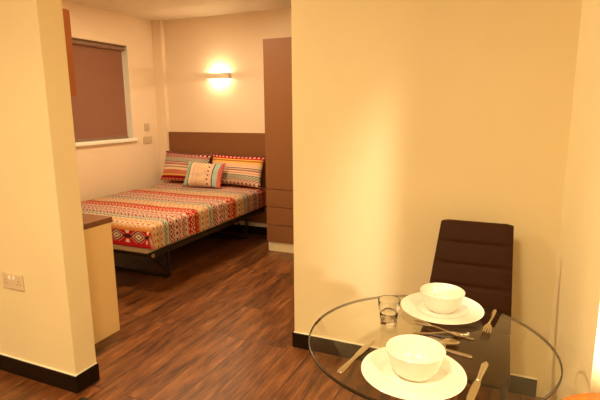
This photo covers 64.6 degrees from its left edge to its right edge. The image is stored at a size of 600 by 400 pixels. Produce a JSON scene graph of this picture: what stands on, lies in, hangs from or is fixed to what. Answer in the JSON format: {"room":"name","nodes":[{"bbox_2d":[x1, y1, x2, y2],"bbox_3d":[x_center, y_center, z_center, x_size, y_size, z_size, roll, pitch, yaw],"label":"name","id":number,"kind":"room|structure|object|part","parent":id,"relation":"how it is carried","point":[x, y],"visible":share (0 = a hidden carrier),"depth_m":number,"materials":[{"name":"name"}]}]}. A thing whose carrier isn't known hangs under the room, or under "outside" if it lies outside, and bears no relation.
{"room":"studio apartment","nodes":[
{"label":"studio apartment","id":0,"kind":"room"},
{"bbox_2d":[0,0,95,374],"bbox_3d":[-2.062,-0.294,2.710,1.994,2.489,0.138,4,12,23],"label":"wall","id":1,"kind":"structure","parent":0,"point":[49,323],"depth_m":2.37,"materials":[{"name":"beige paint"}]},
{"bbox_2d":[2,272,24,290],"bbox_3d":[-1.533,0.435,2.532,0.156,0.088,0.013,4,12,23],"label":"wall socket","id":2,"kind":"object","parent":1,"relation":"attached to","point":[10,280],"visible":1,"depth_m":2.53,"materials":[{"name":"plastic"}]},
{"bbox_2d":[0,353,99,393],"bbox_3d":[-2.049,0.883,2.929,2.006,0.095,0.153,4,12,23],"label":"baseboard","id":3,"kind":"structure","parent":1,"relation":"attached to","point":[57,379],"depth_m":2.56,"materials":[{"name":"black wood"}]},
{"bbox_2d":[62,8,76,96],"bbox_3d":[-1.766,-0.836,2.736,0.889,0.478,0.331,4,12,23],"label":"upper cabinet","id":4,"kind":"object","parent":1,"relation":"attached to","point":[66,15],"visible":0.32,"depth_m":2.69,"materials":[{"name":"brown wood"}]},
{"bbox_3d":[-1.500,-0.848,2.790,0.440,0.474,0.018,4,12,23],"label":"door","id":5,"kind":"part","parent":4,"relation":"part of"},
{"bbox_2d":[62,0,160,201],"bbox_3d":[-3.201,-0.292,2.745,0.120,2.489,7.076,4,12,23],"label":"wall","id":6,"kind":"structure","parent":0,"point":[104,170],"depth_m":5.36,"materials":[{"name":"beige paint"}]},
{"bbox_2d":[75,46,137,146],"bbox_3d":[-2.271,-1.067,4.718,0.150,1.060,1.603,4,12,23],"label":"window","id":7,"kind":"structure","parent":6,"relation":"in","point":[130,138],"depth_m":5.37,"materials":[{"name":"white paint"}]},
{"bbox_2d":[71,37,127,141],"bbox_3d":[-2.262,-1.088,4.714,0.070,1.015,1.510,4,12,23],"label":"roller blind","id":8,"kind":"object","parent":7,"relation":"attached to","point":[98,107],"visible":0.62,"depth_m":5.04,"materials":[{"name":"brown fabric"}]},
{"bbox_3d":[-2.265,-0.574,4.809,0.072,0.022,1.535,4,12,23],"label":"sill","id":9,"kind":"part","parent":7,"relation":"part of","materials":[{"name":"white paint"}]},
{"bbox_2d":[144,123,149,130],"bbox_3d":[-1.826,-0.871,5.666,0.014,0.086,0.080,4,12,23],"label":"light switch","id":10,"kind":"object","parent":6,"relation":"attached to","point":[146,125],"visible":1,"depth_m":5.66,"materials":[{"name":"plastic"}]},
{"bbox_2d":[143,136,151,143],"bbox_3d":[-1.827,-0.720,5.690,0.014,0.086,0.146,4,12,23],"label":"wall socket","id":11,"kind":"object","parent":6,"relation":"attached to","point":[147,139],"visible":1,"depth_m":5.68,"materials":[{"name":"plastic"}]},
{"bbox_2d":[151,20,170,183],"bbox_3d":[-1.680,-0.899,5.850,0.134,2.489,0.060,4,12,23],"label":"wall","id":12,"kind":"structure","parent":0,"point":[158,41],"depth_m":5.74,"materials":[{"name":"beige paint"}]},
{"bbox_2d":[67,0,290,20],"bbox_3d":[-0.280,-1.320,1.244,6.576,0.050,7.376,4,12,23],"label":"ceiling","id":13,"kind":"structure","parent":0,"point":[151,10],"depth_m":4.88,"materials":[{"name":"paint"}]},
{"bbox_2d":[163,8,291,226],"bbox_3d":[-0.458,-0.826,5.420,2.963,2.489,0.120,4,12,23],"label":"wall","id":14,"kind":"structure","parent":0,"point":[195,47],"depth_m":5.44,"materials":[{"name":"beige paint"}]},
{"bbox_2d":[169,132,266,222],"bbox_3d":[-0.875,-0.276,5.628,1.598,1.037,0.031,4,12,23],"label":"headboard","id":15,"kind":"object","parent":14,"relation":"attached to","point":[231,144],"visible":0.24,"depth_m":5.55,"materials":[{"name":"brown laminate"}]},
{"bbox_2d":[205,72,231,79],"bbox_3d":[-0.936,-1.412,5.404,0.316,0.064,0.085,4,12,23],"label":"wall lamp","id":16,"kind":"object","parent":14,"relation":"attached to","point":[208,76],"visible":1,"depth_m":5.36,"materials":[{"name":"metal"}]},
{"bbox_2d":[221,224,266,234],"bbox_3d":[-0.866,0.332,5.754,1.602,0.095,0.012,4,12,23],"label":"baseboard","id":17,"kind":"structure","parent":14,"relation":"attached to","point":[235,227],"depth_m":5.63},
{"bbox_2d":[0,230,541,399],"bbox_3d":[-0.261,1.174,1.722,6.576,0.050,7.376,4,12,23],"label":"floor","id":18,"kind":"structure","parent":0,"point":[221,326],"depth_m":3.02,"materials":[{"name":"brown wood"}]},
{"bbox_2d":[84,222,119,343],"bbox_3d":[-1.855,0.509,3.144,1.190,0.744,0.523,4,12,23],"label":"cabinet","id":19,"kind":"object","parent":18,"relation":"on","point":[98,239],"depth_m":3.02,"materials":[{"name":"beige wood"}]},
{"bbox_2d":[82,213,112,229],"bbox_3d":[-1.867,0.127,3.069,1.214,0.036,0.512,4,12,23],"label":"countertop","id":20,"kind":"structure","parent":19,"relation":"on","point":[89,220],"depth_m":2.98,"materials":[{"name":"brown wood"}]},
{"bbox_2d":[113,207,263,277],"bbox_3d":[-1.367,0.279,4.841,1.273,0.546,1.935,4,12,23],"label":"frame","id":21,"kind":"object","parent":18,"relation":"on","point":[121,249],"visible":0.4,"depth_m":4.18,"materials":[{"name":"metal"}]},
{"bbox_3d":[-1.573,0.506,4.324,0.962,0.298,0.028,4,12,23],"label":"leg","id":22,"kind":"part","parent":21,"relation":"part of","materials":[{"name":"metal"}]},
{"bbox_2d":[81,181,265,248],"bbox_3d":[-1.383,0.077,4.792,1.358,0.213,1.949,4,12,23],"label":"bedspread","id":23,"kind":"object","parent":21,"relation":"on","point":[158,216],"visible":0.77,"depth_m":4.38,"materials":[{"name":"multicoloured fabric"}]},
{"bbox_2d":[161,151,211,180],"bbox_3d":[-1.373,-0.392,5.691,0.670,0.375,0.192,4,12,23],"label":"pillow","id":24,"kind":"object","parent":23,"relation":"on","point":[176,164],"visible":0.68,"depth_m":5.65,"materials":[{"name":"multicoloured fabric"}]},
{"bbox_2d":[182,161,225,188],"bbox_3d":[-1.084,-0.285,5.353,0.510,0.278,0.172,3,11,19],"label":"cushion","id":25,"kind":"object","parent":23,"relation":"on","point":[198,174],"visible":1,"depth_m":5.29,"materials":[{"name":"multicoloured fabric"}]},
{"bbox_2d":[212,153,264,187],"bbox_3d":[-0.731,-0.340,5.416,0.726,0.356,0.192,5,12,25],"label":"pillow","id":26,"kind":"object","parent":23,"relation":"on","point":[238,170],"visible":0.85,"depth_m":5.31,"materials":[{"name":"multicoloured fabric"}]},
{"bbox_3d":[-1.381,0.113,4.815,1.245,0.210,1.935,4,12,23],"label":"mattress","id":27,"kind":"part","parent":21,"relation":"part of","materials":[{"name":"fabric"}]},
{"bbox_3d":[-1.032,0.269,5.538,0.962,0.298,0.028,4,12,23],"label":"leg","id":28,"kind":"part","parent":21,"relation":"part of","materials":[{"name":"metal"}]},
{"bbox_2d":[263,37,293,252],"bbox_3d":[0.177,-0.527,4.827,0.918,2.116,0.536,4,12,23],"label":"wardrobe","id":29,"kind":"object","parent":18,"relation":"on","point":[277,52],"visible":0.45,"depth_m":4.69,"materials":[{"name":"brown laminate"}]},
{"bbox_3d":[-0.140,-0.819,4.624,0.456,1.459,0.019,4,12,23],"label":"door","id":30,"kind":"part","parent":29,"relation":"part of","materials":[{"name":"brown laminate"}]},
{"bbox_3d":[0.077,0.007,4.689,0.915,0.179,0.019,4,12,23],"label":"drawer","id":31,"kind":"part","parent":29,"relation":"part of","materials":[{"name":"brown laminate"}]},
{"bbox_3d":[0.078,0.190,4.724,0.915,0.181,0.019,4,12,23],"label":"drawer","id":32,"kind":"part","parent":29,"relation":"part of","materials":[{"name":"brown laminate"}]},
{"bbox_3d":[0.080,0.372,4.759,0.915,0.177,0.019,4,12,23],"label":"drawer","id":33,"kind":"part","parent":29,"relation":"part of","materials":[{"name":"brown laminate"}]},
{"bbox_2d":[308,295,562,399],"bbox_3d":[0.394,0.799,1.527,0.732,0.750,0.732,4,12,23],"label":"dining table","id":34,"kind":"object","parent":18,"relation":"on","point":[553,391],"visible":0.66,"depth_m":1.45,"materials":[{"name":"clear glass"}]},
{"bbox_2d":[337,340,373,373],"bbox_3d":[0.164,0.446,1.366,0.020,0.004,0.219,7,13,33],"label":"knife","id":35,"kind":"object","parent":34,"relation":"on","point":[368,344],"visible":1,"depth_m":1.36,"materials":[{"name":"metal"}]},
{"bbox_3d":[0.132,0.455,1.319,0.018,0.004,0.104,7,13,33],"label":"handle","id":36,"kind":"part","parent":35,"relation":"part of","materials":[{"name":"metal"}]},
{"bbox_3d":[0.193,0.438,1.409,0.020,0.001,0.115,7,13,33],"label":"blade","id":37,"kind":"part","parent":35,"relation":"part of","materials":[{"name":"metal"}]},
{"bbox_2d":[378,295,400,327],"bbox_3d":[0.291,0.367,1.556,0.073,0.088,0.073,4,12,23],"label":"glass tumbler","id":38,"kind":"object","parent":34,"relation":"on","point":[389,305],"visible":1,"depth_m":1.54,"materials":[{"name":"clear glass"}]},
{"bbox_2d":[361,347,466,399],"bbox_3d":[0.300,0.460,1.263,0.273,0.017,0.273,4,12,23],"label":"dinner plate","id":39,"kind":"object","parent":34,"relation":"on","point":[376,368],"visible":0.64,"depth_m":1.22,"materials":[{"name":"white ceramic"}]},
{"bbox_2d":[386,334,445,381],"bbox_3d":[0.305,0.425,1.259,0.154,0.071,0.154,4,12,23],"label":"bowl","id":40,"kind":"object","parent":39,"relation":"on","point":[415,358],"visible":1,"depth_m":1.29,"materials":[{"name":"white ceramic"}]},
{"bbox_2d":[413,332,469,336],"bbox_3d":[0.443,0.417,1.488,0.172,0.011,0.025,1,11,9],"label":"fork","id":41,"kind":"object","parent":34,"relation":"on","point":[453,333],"visible":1,"depth_m":1.49,"materials":[{"name":"metal"}]},
{"bbox_3d":[0.414,0.416,1.492,0.113,0.011,0.014,1,11,9],"label":"handle","id":42,"kind":"part","parent":41,"relation":"part of","materials":[{"name":"metal"}]},
{"bbox_2d":[401,292,483,324],"bbox_3d":[0.497,0.381,1.666,0.280,0.017,0.280,4,12,23],"label":"dinner plate","id":43,"kind":"object","parent":34,"relation":"on","point":[470,311],"visible":0.74,"depth_m":1.63,"materials":[{"name":"white ceramic"}]},
{"bbox_2d":[420,283,464,313],"bbox_3d":[0.496,0.349,1.659,0.151,0.068,0.151,4,12,23],"label":"bowl","id":44,"kind":"object","parent":43,"relation":"on","point":[440,298],"visible":1,"depth_m":1.65,"materials":[{"name":"white ceramic"}]},
{"bbox_2d":[412,320,473,339],"bbox_3d":[0.453,0.413,1.511,0.200,0.011,0.037,7,13,34],"label":"spoon","id":45,"kind":"object","parent":34,"relation":"on","point":[418,322],"visible":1,"depth_m":1.54,"materials":[{"name":"metal"}]},
{"bbox_3d":[0.479,0.416,1.493,0.135,0.011,0.014,7,13,34],"label":"handle","id":46,"kind":"part","parent":45,"relation":"part of","materials":[{"name":"metal"}]},
{"bbox_2d":[438,338,459,344],"bbox_3d":[0.385,0.430,1.421,0.190,0.011,0.037,-1,11,-4],"label":"spoon","id":47,"kind":"object","parent":34,"relation":"on","point":[449,341],"visible":0.59,"depth_m":1.43,"materials":[{"name":"metal"}]},
{"bbox_2d":[445,348,471,357],"bbox_3d":[0.404,0.435,1.411,0.211,0.004,0.020,7,13,35],"label":"knife","id":48,"kind":"object","parent":34,"relation":"on","point":[446,349],"visible":0.37,"depth_m":1.37,"materials":[{"name":"metal"}]},
{"bbox_2d":[466,361,487,399],"bbox_3d":[0.461,0.470,1.231,0.020,0.004,0.219,6,13,31],"label":"knife","id":49,"kind":"object","parent":34,"relation":"on","point":[473,391],"visible":1,"depth_m":1.22,"materials":[{"name":"metal"}]},
{"bbox_3d":[0.434,0.479,1.188,0.020,0.001,0.115,6,13,31],"label":"blade","id":50,"kind":"part","parent":49,"relation":"part of","materials":[{"name":"metal"}]},
{"bbox_3d":[0.491,0.460,1.279,0.018,0.004,0.104,6,13,31],"label":"handle","id":51,"kind":"part","parent":49,"relation":"part of","materials":[{"name":"metal"}]},
{"bbox_2d":[482,309,496,333],"bbox_3d":[0.631,0.399,1.573,0.025,0.011,0.222,6,12,29],"label":"fork","id":52,"kind":"object","parent":34,"relation":"on","point":[488,326],"visible":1,"depth_m":1.53,"materials":[{"name":"metal"}]},
{"bbox_3d":[0.650,0.393,1.606,0.014,0.011,0.146,6,12,29],"label":"handle","id":53,"kind":"part","parent":52,"relation":"part of","materials":[{"name":"metal"}]},
{"bbox_2d":[419,219,513,399],"bbox_3d":[0.717,0.601,2.089,0.384,0.922,0.541,4,12,23],"label":"dining chair","id":54,"kind":"object","parent":18,"relation":"on","point":[475,257],"visible":0.67,"depth_m":2.15,"materials":[{"name":"brown leather"}]},
{"bbox_3d":[0.691,0.643,2.028,0.378,0.053,0.395,4,12,23],"label":"seat","id":55,"kind":"part","parent":54,"relation":"part of","materials":[{"name":"brown leather"}]},
{"bbox_3d":[0.789,0.343,2.210,0.384,0.462,0.176,4,12,23],"label":"backrest","id":56,"kind":"part","parent":54,"relation":"part of","materials":[{"name":"brown leather"}]},
{"bbox_3d":[0.783,0.910,1.847,0.030,0.406,0.024,4,12,23],"label":"leg","id":57,"kind":"part","parent":54,"relation":"part of","materials":[{"name":"metal"}]},
{"bbox_2d":[561,393,599,399],"bbox_3d":[0.789,0.894,1.138,0.408,0.701,0.408,4,12,23],"label":"side table","id":58,"kind":"object","parent":18,"relation":"on","point":[584,396],"visible":1,"depth_m":1.24,"materials":[{"name":"orange wood"}]},
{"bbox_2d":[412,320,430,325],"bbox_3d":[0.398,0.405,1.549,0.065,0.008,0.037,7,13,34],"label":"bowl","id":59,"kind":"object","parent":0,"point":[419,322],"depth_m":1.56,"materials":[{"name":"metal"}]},
{"bbox_2d":[291,0,581,397],"bbox_3d":[1.075,-0.476,3.531,1.383,2.489,2.412,4,12,23],"label":"wall","id":60,"kind":"structure","parent":0,"point":[409,117],"depth_m":2.42,"materials":[{"name":"beige paint"}]},
{"bbox_2d":[292,330,536,396],"bbox_3d":[0.925,0.758,3.460,1.359,0.095,1.754,4,12,23],"label":"baseboard","id":61,"kind":"structure","parent":60,"relation":"attached to","point":[519,385],"depth_m":2.80,"materials":[{"name":"black wood"}]},
{"bbox_2d":[543,0,599,399],"bbox_3d":[2.026,-0.058,1.310,2.170,2.489,1.209,4,12,23],"label":"wall","id":62,"kind":"structure","parent":0,"point":[574,335],"depth_m":1.68,"materials":[{"name":"beige paint"}]}
]}

